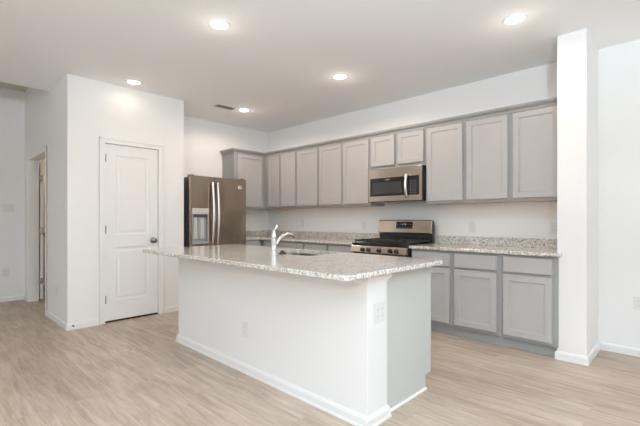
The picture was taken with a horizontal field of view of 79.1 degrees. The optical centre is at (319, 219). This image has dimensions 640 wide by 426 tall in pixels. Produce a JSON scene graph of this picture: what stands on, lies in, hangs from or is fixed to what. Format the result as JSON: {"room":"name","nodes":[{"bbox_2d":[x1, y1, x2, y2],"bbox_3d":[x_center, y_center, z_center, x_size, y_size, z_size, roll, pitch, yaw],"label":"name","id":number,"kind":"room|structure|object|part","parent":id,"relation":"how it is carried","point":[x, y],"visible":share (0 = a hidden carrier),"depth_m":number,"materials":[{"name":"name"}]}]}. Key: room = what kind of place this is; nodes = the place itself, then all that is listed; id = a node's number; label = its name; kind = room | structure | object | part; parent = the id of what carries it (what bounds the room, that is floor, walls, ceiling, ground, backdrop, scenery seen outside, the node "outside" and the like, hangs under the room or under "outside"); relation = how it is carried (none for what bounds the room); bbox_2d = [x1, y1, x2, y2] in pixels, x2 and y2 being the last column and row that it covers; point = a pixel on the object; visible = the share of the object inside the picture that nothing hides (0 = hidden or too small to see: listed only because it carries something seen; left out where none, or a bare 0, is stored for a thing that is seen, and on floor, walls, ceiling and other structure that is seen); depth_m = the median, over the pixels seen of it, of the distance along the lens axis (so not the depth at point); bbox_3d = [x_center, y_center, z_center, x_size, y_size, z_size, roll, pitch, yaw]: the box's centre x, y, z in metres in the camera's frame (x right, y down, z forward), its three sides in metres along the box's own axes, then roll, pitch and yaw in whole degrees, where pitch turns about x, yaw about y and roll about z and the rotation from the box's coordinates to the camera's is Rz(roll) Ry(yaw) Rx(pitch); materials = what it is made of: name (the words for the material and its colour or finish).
{"room":"kitchen","nodes":[
{"label":"kitchen","id":0,"kind":"room"},
{"bbox_2d":[0,87,24,296],"bbox_3d":[-6.934,-0.356,3.186,0.120,3.080,7.240,0,0,44],"label":"wall","id":1,"kind":"structure","parent":0,"point":[12,102],"depth_m":5.65,"materials":[{"name":"white paint"}]},
{"bbox_2d":[3,268,8,276],"bbox_3d":[-4.535,0.764,5.596,0.007,0.117,0.072,0,0,44],"label":"wall outlet","id":2,"kind":"object","parent":1,"relation":"attached to","point":[5,270],"visible":1,"depth_m":5.59,"materials":[{"name":"white plastic"}]},
{"bbox_2d":[4,204,13,211],"bbox_3d":[-4.510,-0.166,5.620,0.010,0.117,0.120,0,0,44],"label":"light switch","id":3,"kind":"object","parent":1,"relation":"attached to","point":[7,207],"visible":1,"depth_m":5.62,"materials":[{"name":"white plastic"}]},
{"bbox_2d":[0,295,25,301],"bbox_3d":[-6.769,1.149,3.110,0.224,0.070,7.120,0,0,44],"label":"baseboard","id":4,"kind":"structure","parent":1,"relation":"attached to","point":[17,297],"depth_m":5.65,"materials":[{"name":"white wood"}]},
{"bbox_2d":[0,82,28,91],"bbox_3d":[-6.344,-1.976,2.703,1.640,0.160,7.360,0,0,44],"label":"ceiling","id":5,"kind":"structure","parent":0,"point":[2,84],"depth_m":5.52,"materials":[{"name":"beige paint"}]},
{"bbox_2d":[25,74,79,323],"bbox_3d":[-3.503,-0.356,5.890,3.590,3.080,1.414,0,0,44],"label":"wall","id":6,"kind":"structure","parent":0,"point":[52,117],"depth_m":4.34,"materials":[{"name":"white paint"}]},
{"bbox_2d":[26,145,46,315],"bbox_3d":[-3.755,0.136,5.223,1.194,2.097,0.138,0,0,44],"label":"trim","id":7,"kind":"structure","parent":6,"relation":"attached to","point":[32,160],"depth_m":5.57,"materials":[{"name":"white wood"}]},
{"bbox_2d":[39,162,42,298],"bbox_3d":[-4.358,0.164,5.936,0.812,2.000,0.047,0,0,44],"label":"door","id":8,"kind":"structure","parent":6,"relation":"in","point":[40,163],"depth_m":5.67,"materials":[{"name":"white wood"}]},
{"bbox_2d":[43,172,44,285],"bbox_3d":[-4.624,0.172,7.005,0.108,2.000,0.710,0,0,44],"label":"door","id":9,"kind":"structure","parent":6,"relation":"in","point":[43,172],"depth_m":6.80,"materials":[{"name":"beige paint"}]},
{"bbox_2d":[63,201,65,210],"bbox_3d":[-2.779,-0.146,4.210,0.072,0.117,0.010,0,0,44],"label":"light switch","id":10,"kind":"object","parent":6,"relation":"attached to","point":[64,202],"visible":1,"depth_m":4.20,"materials":[{"name":"white plastic"}]},
{"bbox_2d":[80,77,183,321],"bbox_3d":[-2.449,-0.186,4.894,0.690,2.740,1.194,0,0,44],"label":"wall","id":11,"kind":"structure","parent":0,"point":[108,110],"depth_m":4.52,"materials":[{"name":"white paint"}]},
{"bbox_2d":[105,313,156,322],"bbox_3d":[-2.274,1.175,4.665,0.060,0.018,0.611,0,0,44],"label":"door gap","id":12,"kind":"structure","parent":11,"relation":"attached to","point":[151,313],"depth_m":4.62,"materials":[{"name":"black"}]},
{"bbox_2d":[99,136,163,324],"bbox_3d":[-2.268,0.126,4.658,0.138,2.117,0.735,0,0,44],"label":"trim","id":13,"kind":"structure","parent":11,"relation":"attached to","point":[102,140],"depth_m":4.50,"materials":[{"name":"white wood"}]},
{"bbox_2d":[105,143,157,320],"bbox_3d":[-2.227,0.147,4.615,0.108,2.029,0.610,0,0,44],"label":"door","id":14,"kind":"structure","parent":11,"relation":"in","point":[131,173],"depth_m":4.62,"materials":[{"name":"white wood"}]},
{"bbox_3d":[-2.047,0.257,4.778,0.073,0.074,0.074,0,0,44],"label":"knob","id":15,"kind":"part","parent":14,"relation":"part of","materials":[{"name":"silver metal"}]},
{"bbox_2d":[184,116,267,245],"bbox_3d":[-1.698,-0.186,6.262,0.120,2.740,2.061,0,0,44],"label":"wall","id":16,"kind":"structure","parent":0,"point":[204,140],"depth_m":6.20,"materials":[{"name":"white paint"}]},
{"bbox_2d":[222,153,264,208],"bbox_3d":[-1.247,-0.622,6.386,0.357,0.888,0.612,0,0,44],"label":"upper cabinet","id":17,"kind":"object","parent":16,"relation":"attached to","point":[251,168],"visible":0.67,"depth_m":6.27,"materials":[{"name":"grey paint"}]},
{"bbox_3d":[-1.127,-0.622,6.267,0.020,0.828,0.490,0,0,44],"label":"door","id":18,"kind":"part","parent":17,"relation":"part of","materials":[{"name":"grey paint"}]},
{"bbox_2d":[220,97,556,156],"bbox_3d":[0.292,-1.076,4.875,4.674,0.064,0.657,0,0,44],"label":"crown molding","id":19,"kind":"structure","parent":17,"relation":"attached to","point":[547,102],"depth_m":4.50,"materials":[{"name":"grey paint"}]},
{"bbox_2d":[0,0,639,132],"bbox_3d":[-0.386,-1.806,-0.756,11.750,0.500,10.615,0,0,44],"label":"ceiling","id":20,"kind":"structure","parent":0,"point":[277,60],"depth_m":3.44,"materials":[{"name":"white paint"}]},
{"bbox_2d":[125,79,142,84],"bbox_3d":[-2.105,-1.552,4.386,0.184,0.008,0.184,0,0,44],"label":"recessed light","id":21,"kind":"object","parent":20,"relation":"in","point":[129,81],"visible":1,"depth_m":4.38,"materials":[{"name":"beige plastic"}]},
{"bbox_2d":[128,80,139,83],"bbox_3d":[-2.105,-1.552,4.386,0.132,0.004,0.132,0,0,44],"label":"diffuser","id":22,"kind":"object","parent":21,"relation":"attached to","point":[129,81],"depth_m":4.38,"materials":[{"name":"beige plastic"}]},
{"bbox_2d":[207,19,230,30],"bbox_3d":[-0.806,-1.552,3.092,0.184,0.008,0.184,0,0,44],"label":"recessed light","id":23,"kind":"object","parent":20,"relation":"in","point":[216,24],"visible":1,"depth_m":3.08,"materials":[{"name":"white plastic"}]},
{"bbox_2d":[211,21,226,28],"bbox_3d":[-0.806,-1.552,3.092,0.132,0.004,0.132,0,0,44],"label":"diffuser","id":24,"kind":"object","parent":23,"relation":"attached to","point":[214,24],"depth_m":3.09,"materials":[{"name":"beige plastic"}]},
{"bbox_2d":[212,103,237,110],"bbox_3d":[-1.311,-1.552,5.358,0.170,0.008,0.320,0,0,44],"label":"ceiling vent","id":25,"kind":"object","parent":20,"relation":"in","point":[218,105],"visible":1,"depth_m":5.36,"materials":[{"name":"white metal"}]},
{"bbox_2d":[237,108,250,111],"bbox_3d":[-1.080,-1.552,5.507,0.184,0.008,0.184,0,0,44],"label":"recessed light","id":26,"kind":"object","parent":20,"relation":"in","point":[239,109],"visible":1,"depth_m":5.50,"materials":[{"name":"beige plastic"}]},
{"bbox_2d":[332,73,347,79],"bbox_3d":[0.218,-1.552,4.216,0.184,0.008,0.184,0,0,44],"label":"recessed light","id":27,"kind":"object","parent":20,"relation":"in","point":[340,76],"visible":1,"depth_m":4.20,"materials":[{"name":"beige plastic"}]},
{"bbox_2d":[334,75,345,78],"bbox_3d":[0.218,-1.552,4.216,0.132,0.004,0.132,0,0,44],"label":"diffuser","id":28,"kind":"object","parent":27,"relation":"attached to","point":[335,76],"depth_m":4.22,"materials":[{"name":"beige plastic"}]},
{"bbox_2d":[502,13,527,25],"bbox_3d":[1.514,-1.552,3.007,0.184,0.008,0.184,0,0,44],"label":"recessed light","id":29,"kind":"object","parent":20,"relation":"in","point":[517,18],"visible":1,"depth_m":3.00,"materials":[{"name":"beige plastic"}]},
{"bbox_2d":[506,15,523,23],"bbox_3d":[1.514,-1.552,3.007,0.132,0.004,0.132,0,0,44],"label":"diffuser","id":30,"kind":"object","parent":29,"relation":"attached to","point":[513,19],"depth_m":3.00,"materials":[{"name":"beige plastic"}]},
{"bbox_2d":[0,286,639,425],"bbox_3d":[-1.385,1.234,0.203,14.520,0.100,10.615,0,0,44],"label":"floor","id":31,"kind":"structure","parent":0,"point":[133,371],"depth_m":2.75,"materials":[{"name":"brown wood"}]},
{"bbox_2d":[184,174,245,246],"bbox_3d":[-1.631,0.295,5.600,0.824,1.777,0.880,0,0,44],"label":"refrigerator","id":32,"kind":"object","parent":31,"relation":"on","point":[214,207],"visible":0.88,"depth_m":5.27,"materials":[{"name":"grey metal"}]},
{"bbox_3d":[-1.594,-0.111,5.164,0.015,0.079,0.240,0,0,44],"label":"control panel","id":33,"kind":"part","parent":32,"relation":"part of","materials":[{"name":"grey"}]},
{"bbox_3d":[-1.595,0.272,5.205,0.068,1.705,0.359,0,0,44],"label":"freezer door","id":34,"kind":"part","parent":32,"relation":"part of","materials":[{"name":"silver metal"}]},
{"bbox_3d":[-1.447,-0.081,5.254,0.080,0.850,0.036,0,0,44],"label":"handle","id":35,"kind":"part","parent":32,"relation":"part of","materials":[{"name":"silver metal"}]},
{"bbox_3d":[-1.394,-0.081,5.309,0.080,0.850,0.036,0,0,44],"label":"handle","id":36,"kind":"part","parent":32,"relation":"part of","materials":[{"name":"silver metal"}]},
{"bbox_3d":[-1.289,0.272,5.525,0.068,1.705,0.515,0,0,44],"label":"door","id":37,"kind":"part","parent":32,"relation":"part of","materials":[{"name":"silver metal"}]},
{"bbox_2d":[246,240,260,245],"bbox_3d":[-1.258,0.750,6.163,0.639,0.869,0.346,0,0,44],"label":"base cabinet","id":38,"kind":"object","parent":31,"relation":"on","point":[248,242],"visible":0.06,"depth_m":5.96,"materials":[{"name":"grey paint"}]},
{"bbox_2d":[262,240,303,248],"bbox_3d":[-0.363,0.750,5.960,0.965,0.869,0.639,0,0,44],"label":"base cabinet","id":39,"kind":"object","parent":31,"relation":"on","point":[283,244],"visible":0.13,"depth_m":5.64,"materials":[{"name":"grey paint"}]},
{"bbox_2d":[246,230,379,244],"bbox_3d":[-0.378,0.253,5.737,2.511,0.122,0.989,0,0,44],"label":"countertop","id":40,"kind":"structure","parent":39,"relation":"on","point":[343,238],"depth_m":5.79,"materials":[{"name":"stone"}]},
{"bbox_2d":[175,258,430,425],"bbox_3d":[-0.289,0.750,3.251,2.322,0.869,0.806,0,0,44],"label":"kitchen island","id":41,"kind":"object","parent":31,"relation":"on","point":[318,342],"visible":0.73,"depth_m":2.58,"materials":[{"name":"white paint"}]},
{"bbox_2d":[242,321,247,336],"bbox_3d":[-0.578,0.846,2.995,0.072,0.117,0.007,0,0,44],"label":"wall outlet","id":42,"kind":"object","parent":41,"relation":"attached to","point":[244,323],"visible":1,"depth_m":2.99,"materials":[{"name":"white plastic"}]},
{"bbox_3d":[-0.474,1.149,3.060,2.320,0.070,0.270,0,0,44],"label":"baseboard","id":43,"kind":"part","parent":41,"relation":"part of","materials":[{"name":"white wood"}]},
{"bbox_2d":[143,244,442,280],"bbox_3d":[-0.418,0.299,3.212,2.550,0.030,1.073,0,0,44],"label":"island countertop","id":44,"kind":"structure","parent":41,"relation":"on","point":[338,266],"depth_m":2.68,"materials":[{"name":"stone"}]},
{"bbox_2d":[270,225,294,253],"bbox_3d":[-0.315,0.163,3.291,0.058,0.241,0.252,0,0,44],"label":"kitchen faucet","id":45,"kind":"object","parent":44,"relation":"on","point":[274,241],"visible":1,"depth_m":3.21,"materials":[{"name":"silver metal"}]},
{"bbox_3d":[-0.300,0.177,3.296,0.225,0.127,0.031,0,0,-42],"label":"spout","id":46,"kind":"part","parent":45,"relation":"part of","materials":[{"name":"silver metal"}]},
{"bbox_2d":[292,253,316,255],"bbox_3d":[-0.144,0.410,3.325,0.534,0.189,0.404,0,0,44],"label":"sink","id":47,"kind":"object","parent":44,"relation":"in","point":[302,254],"visible":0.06,"depth_m":3.58,"materials":[{"name":"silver metal"}]},
{"bbox_3d":[0.301,0.343,2.292,0.142,0.053,0.239,0,0,44],"label":"cap moulding","id":48,"kind":"part","parent":41,"relation":"part of","materials":[{"name":"white"}]},
{"bbox_2d":[374,301,385,323],"bbox_3d":[0.351,0.544,2.268,0.007,0.117,0.118,0,0,44],"label":"wall outlet","id":49,"kind":"object","parent":41,"relation":"attached to","point":[379,308],"visible":1,"depth_m":2.26,"materials":[{"name":"white plastic"}]},
{"bbox_3d":[0.578,1.177,2.536,0.012,0.013,0.480,0,0,44],"label":"shoe moulding","id":50,"kind":"part","parent":41,"relation":"part of","materials":[{"name":"white wood"}]},
{"bbox_3d":[0.584,0.750,2.565,0.019,0.869,0.579,0,0,44],"label":"panel","id":51,"kind":"part","parent":41,"relation":"part of","materials":[{"name":"grey paint"}]},
{"bbox_2d":[304,242,327,250],"bbox_3d":[0.148,0.750,5.470,0.453,0.869,0.639,0,0,44],"label":"base cabinet","id":52,"kind":"object","parent":31,"relation":"on","point":[309,246],"visible":0.14,"depth_m":5.23,"materials":[{"name":"grey paint"}]},
{"bbox_2d":[328,244,352,252],"bbox_3d":[0.478,0.750,5.154,0.460,0.869,0.639,0,0,44],"label":"base cabinet","id":53,"kind":"object","parent":31,"relation":"on","point":[331,247],"visible":0.05,"depth_m":4.94,"materials":[{"name":"grey paint"}]},
{"bbox_2d":[351,220,434,257],"bbox_3d":[0.858,0.585,4.654,0.760,1.158,0.709,0,0,44],"label":"gas range","id":54,"kind":"object","parent":31,"relation":"on","point":[396,236],"visible":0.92,"depth_m":4.64,"materials":[{"name":"silver metal"}]},
{"bbox_3d":[0.663,0.348,4.451,0.760,0.080,0.056,0,0,44],"label":"control panel","id":55,"kind":"part","parent":54,"relation":"part of","materials":[{"name":"silver metal"}]},
{"bbox_3d":[0.667,0.698,4.455,0.752,0.592,0.044,0,0,44],"label":"oven door","id":56,"kind":"part","parent":54,"relation":"part of","materials":[{"name":"silver metal"}]},
{"bbox_2d":[352,242,431,246],"bbox_3d":[0.861,0.288,4.657,0.760,0.019,0.580,0,0,44],"label":"cooktop","id":57,"kind":"object","parent":54,"relation":"in","point":[356,244],"depth_m":4.49,"materials":[{"name":"black metal"}]},
{"bbox_2d":[412,249,454,334],"bbox_3d":[1.375,0.750,4.293,0.467,0.869,0.639,0,0,44],"label":"base cabinet","id":58,"kind":"object","parent":31,"relation":"on","point":[441,275],"visible":0.38,"depth_m":4.00,"materials":[{"name":"grey paint"}]},
{"bbox_3d":[1.160,0.410,4.071,0.420,0.136,0.020,0,0,44],"label":"drawer","id":59,"kind":"part","parent":58,"relation":"part of","materials":[{"name":"grey paint"}]},
{"bbox_3d":[1.160,0.778,4.071,0.420,0.552,0.020,0,0,44],"label":"door","id":60,"kind":"part","parent":58,"relation":"part of","materials":[{"name":"grey paint"}]},
{"bbox_2d":[453,251,501,344],"bbox_3d":[1.712,0.750,3.971,0.464,0.869,0.639,0,0,44],"label":"base cabinet","id":61,"kind":"object","parent":31,"relation":"on","point":[476,275],"visible":0.79,"depth_m":3.73,"materials":[{"name":"grey paint"}]},
{"bbox_3d":[1.497,0.410,3.748,0.406,0.136,0.020,0,0,44],"label":"drawer","id":62,"kind":"part","parent":61,"relation":"part of","materials":[{"name":"grey paint"}]},
{"bbox_3d":[1.497,0.778,3.748,0.406,0.552,0.020,0,0,44],"label":"door","id":63,"kind":"part","parent":61,"relation":"part of","materials":[{"name":"grey paint"}]},
{"bbox_2d":[500,254,558,356],"bbox_3d":[2.048,0.750,3.648,0.468,0.869,0.639,0,0,44],"label":"base cabinet","id":64,"kind":"object","parent":31,"relation":"on","point":[529,285],"visible":0.7,"depth_m":3.42,"materials":[{"name":"grey paint"}]},
{"bbox_2d":[409,235,561,256],"bbox_3d":[1.711,0.253,3.956,1.426,0.122,0.669,0,0,44],"label":"countertop","id":65,"kind":"structure","parent":64,"relation":"on","point":[498,245],"depth_m":3.99,"materials":[{"name":"stone"}]},
{"bbox_3d":[1.829,0.410,3.430,0.396,0.136,0.020,0,0,44],"label":"drawer","id":66,"kind":"part","parent":64,"relation":"part of","materials":[{"name":"grey paint"}]},
{"bbox_3d":[1.829,0.778,3.430,0.396,0.552,0.020,0,0,44],"label":"door","id":67,"kind":"part","parent":64,"relation":"part of","materials":[{"name":"grey paint"}]},
{"bbox_2d":[268,62,556,242],"bbox_3d":[0.780,-0.186,5.397,4.895,2.740,0.120,0,0,44],"label":"wall","id":68,"kind":"structure","parent":0,"point":[521,219],"depth_m":4.69,"materials":[{"name":"white paint"}]},
{"bbox_2d":[265,154,284,208],"bbox_3d":[-0.673,-0.622,6.463,0.407,0.888,0.346,0,0,44],"label":"upper cabinet","id":69,"kind":"object","parent":68,"relation":"attached to","point":[272,163],"visible":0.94,"depth_m":6.32,"materials":[{"name":"grey paint"}]},
{"bbox_3d":[-0.757,-0.622,6.318,0.273,0.828,0.020,0,0,44],"label":"door","id":70,"kind":"part","parent":69,"relation":"part of","materials":[{"name":"grey paint"}]},
{"bbox_2d":[281,152,305,208],"bbox_3d":[-0.388,-0.622,6.190,0.382,0.888,0.346,0,0,44],"label":"upper cabinet","id":71,"kind":"object","parent":68,"relation":"attached to","point":[288,160],"visible":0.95,"depth_m":6.06,"materials":[{"name":"grey paint"}]},
{"bbox_3d":[-0.498,-0.622,6.069,0.332,0.828,0.020,0,0,44],"label":"door","id":72,"kind":"part","parent":71,"relation":"part of","materials":[{"name":"grey paint"}]},
{"bbox_2d":[246,230,379,238],"bbox_3d":[-0.378,0.238,5.739,2.509,0.092,0.987,0,0,44],"label":"backsplash","id":73,"kind":"structure","parent":68,"relation":"attached to","point":[339,235],"depth_m":6.02,"materials":[{"name":"stone"}]},
{"bbox_2d":[297,143,343,207],"bbox_3d":[0.085,-0.622,5.736,0.926,0.888,0.346,0,0,44],"label":"upper cabinet","id":74,"kind":"object","parent":68,"relation":"attached to","point":[319,170],"visible":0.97,"depth_m":5.57,"materials":[{"name":"grey paint"}]},
{"bbox_3d":[-0.193,-0.622,5.777,0.421,0.828,0.020,0,0,44],"label":"door","id":75,"kind":"part","parent":74,"relation":"part of","materials":[{"name":"grey paint"}]},
{"bbox_3d":[0.097,-0.180,5.749,0.924,0.004,0.309,0,0,44],"label":"panel","id":76,"kind":"part","parent":74,"relation":"part of","materials":[{"name":"beige wood"}]},
{"bbox_3d":[0.142,-0.622,5.456,0.419,0.828,0.020,0,0,44],"label":"door","id":77,"kind":"part","parent":74,"relation":"part of","materials":[{"name":"grey paint"}]},
{"bbox_2d":[343,138,384,206],"bbox_3d":[0.587,-0.622,5.255,0.464,0.888,0.346,0,0,44],"label":"upper cabinet","id":78,"kind":"object","parent":68,"relation":"attached to","point":[356,154],"visible":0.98,"depth_m":5.13,"materials":[{"name":"grey paint"}]},
{"bbox_3d":[0.473,-0.622,5.139,0.423,0.828,0.020,0,0,44],"label":"door","id":79,"kind":"part","parent":78,"relation":"part of","materials":[{"name":"grey paint"}]},
{"bbox_3d":[0.599,-0.180,5.267,0.462,0.004,0.309,0,0,44],"label":"panel","id":80,"kind":"part","parent":78,"relation":"part of","materials":[{"name":"beige wood"}]},
{"bbox_2d":[362,221,365,229],"bbox_3d":[0.616,0.084,5.466,0.072,0.117,0.007,0,0,44],"label":"wall outlet","id":81,"kind":"object","parent":68,"relation":"attached to","point":[363,222],"visible":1,"depth_m":5.46,"materials":[{"name":"white plastic"}]},
{"bbox_2d":[371,129,425,169],"bbox_3d":[1.037,-0.845,4.824,0.779,0.442,0.346,0,0,44],"label":"upper cabinet","id":82,"kind":"object","parent":68,"relation":"attached to","point":[403,149],"visible":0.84,"depth_m":4.66,"materials":[{"name":"grey paint"}]},
{"bbox_3d":[0.784,-0.852,4.840,0.344,0.368,0.020,0,0,44],"label":"door","id":83,"kind":"part","parent":82,"relation":"part of","materials":[{"name":"grey paint"}]},
{"bbox_2d":[369,165,425,203],"bbox_3d":[1.005,-0.416,4.769,0.739,0.414,0.465,0,0,44],"label":"microwave oven","id":84,"kind":"object","parent":82,"relation":"attached to","point":[407,184],"visible":0.94,"depth_m":4.61,"materials":[{"name":"silver metal"}]},
{"bbox_3d":[0.830,-0.397,4.721,0.517,0.220,0.027,0,0,44],"label":"door glass","id":85,"kind":"part","parent":84,"relation":"part of","materials":[{"name":"black glass"}]},
{"bbox_3d":[0.998,-0.397,4.497,0.030,0.284,0.062,0,0,44],"label":"handle","id":86,"kind":"part","parent":84,"relation":"part of","materials":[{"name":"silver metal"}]},
{"bbox_3d":[1.067,-0.852,4.569,0.340,0.368,0.020,0,0,44],"label":"door","id":87,"kind":"part","parent":82,"relation":"part of","materials":[{"name":"grey paint"}]},
{"bbox_2d":[426,122,474,204],"bbox_3d":[1.483,-0.622,4.396,0.456,0.888,0.346,0,0,44],"label":"upper cabinet","id":88,"kind":"object","parent":68,"relation":"attached to","point":[445,144],"visible":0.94,"depth_m":4.27,"materials":[{"name":"grey paint"}]},
{"bbox_3d":[1.369,-0.622,4.279,0.414,0.828,0.020,0,0,44],"label":"door","id":89,"kind":"part","parent":88,"relation":"part of","materials":[{"name":"grey paint"}]},
{"bbox_3d":[1.495,-0.180,4.408,0.454,0.004,0.309,0,0,44],"label":"panel","id":90,"kind":"part","parent":88,"relation":"part of","materials":[{"name":"beige wood"}]},
{"bbox_2d":[469,222,474,231],"bbox_3d":[1.726,0.084,4.401,0.072,0.117,0.007,0,0,44],"label":"wall outlet","id":91,"kind":"object","parent":68,"relation":"attached to","point":[471,224],"visible":1,"depth_m":4.40,"materials":[{"name":"white plastic"}]},
{"bbox_2d":[437,235,556,247],"bbox_3d":[1.826,0.238,4.102,1.386,0.092,0.299,0,0,44],"label":"backsplash","id":92,"kind":"structure","parent":68,"relation":"attached to","point":[472,240],"depth_m":4.17,"materials":[{"name":"stone"}]},
{"bbox_2d":[465,105,556,203],"bbox_3d":[1.978,-0.622,3.920,0.915,0.888,0.346,0,0,44],"label":"upper cabinet","id":93,"kind":"object","parent":68,"relation":"attached to","point":[512,157],"visible":0.78,"depth_m":3.81,"materials":[{"name":"grey paint"}]},
{"bbox_3d":[1.702,-0.622,3.960,0.414,0.828,0.020,0,0,44],"label":"door","id":94,"kind":"part","parent":93,"relation":"part of","materials":[{"name":"grey paint"}]},
{"bbox_3d":[1.991,-0.180,3.933,0.913,0.004,0.309,0,0,44],"label":"panel","id":95,"kind":"part","parent":93,"relation":"part of","materials":[{"name":"beige wood"}]},
{"bbox_3d":[2.028,-0.622,3.647,0.397,0.828,0.020,0,0,44],"label":"door","id":96,"kind":"part","parent":93,"relation":"part of","materials":[{"name":"grey paint"}]},
{"bbox_2d":[550,222,556,233],"bbox_3d":[2.315,0.084,3.837,0.072,0.117,0.007,0,0,44],"label":"wall outlet","id":97,"kind":"object","parent":68,"relation":"attached to","point":[553,225],"visible":0.98,"depth_m":3.84,"materials":[{"name":"white plastic"}]},
{"bbox_2d":[557,28,597,356],"bbox_3d":[2.281,-0.186,3.419,0.210,2.740,0.552,0,0,44],"label":"column","id":98,"kind":"structure","parent":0,"point":[577,52],"depth_m":3.23,"materials":[{"name":"white paint"}]},
{"bbox_2d":[598,39,639,348],"bbox_3d":[4.998,-0.186,1.315,6.845,2.740,0.173,0,0,44],"label":"wall","id":99,"kind":"structure","parent":0,"point":[618,65],"depth_m":3.44,"materials":[{"name":"white paint"}]},
{"bbox_2d":[46,305,639,365],"bbox_3d":[-0.996,1.149,-0.208,13.150,0.070,10.322,0,0,44],"label":"baseboard","id":100,"kind":"structure","parent":99,"relation":"attached to","point":[573,358],"depth_m":3.44,"materials":[{"name":"white wood"}]},
{"bbox_2d":[633,296,639,309],"bbox_3d":[2.751,0.724,3.345,0.072,0.117,0.007,0,0,44],"label":"wall outlet","id":101,"kind":"object","parent":99,"relation":"attached to","point":[636,300],"visible":1,"depth_m":3.35,"materials":[{"name":"white plastic"}]}
]}

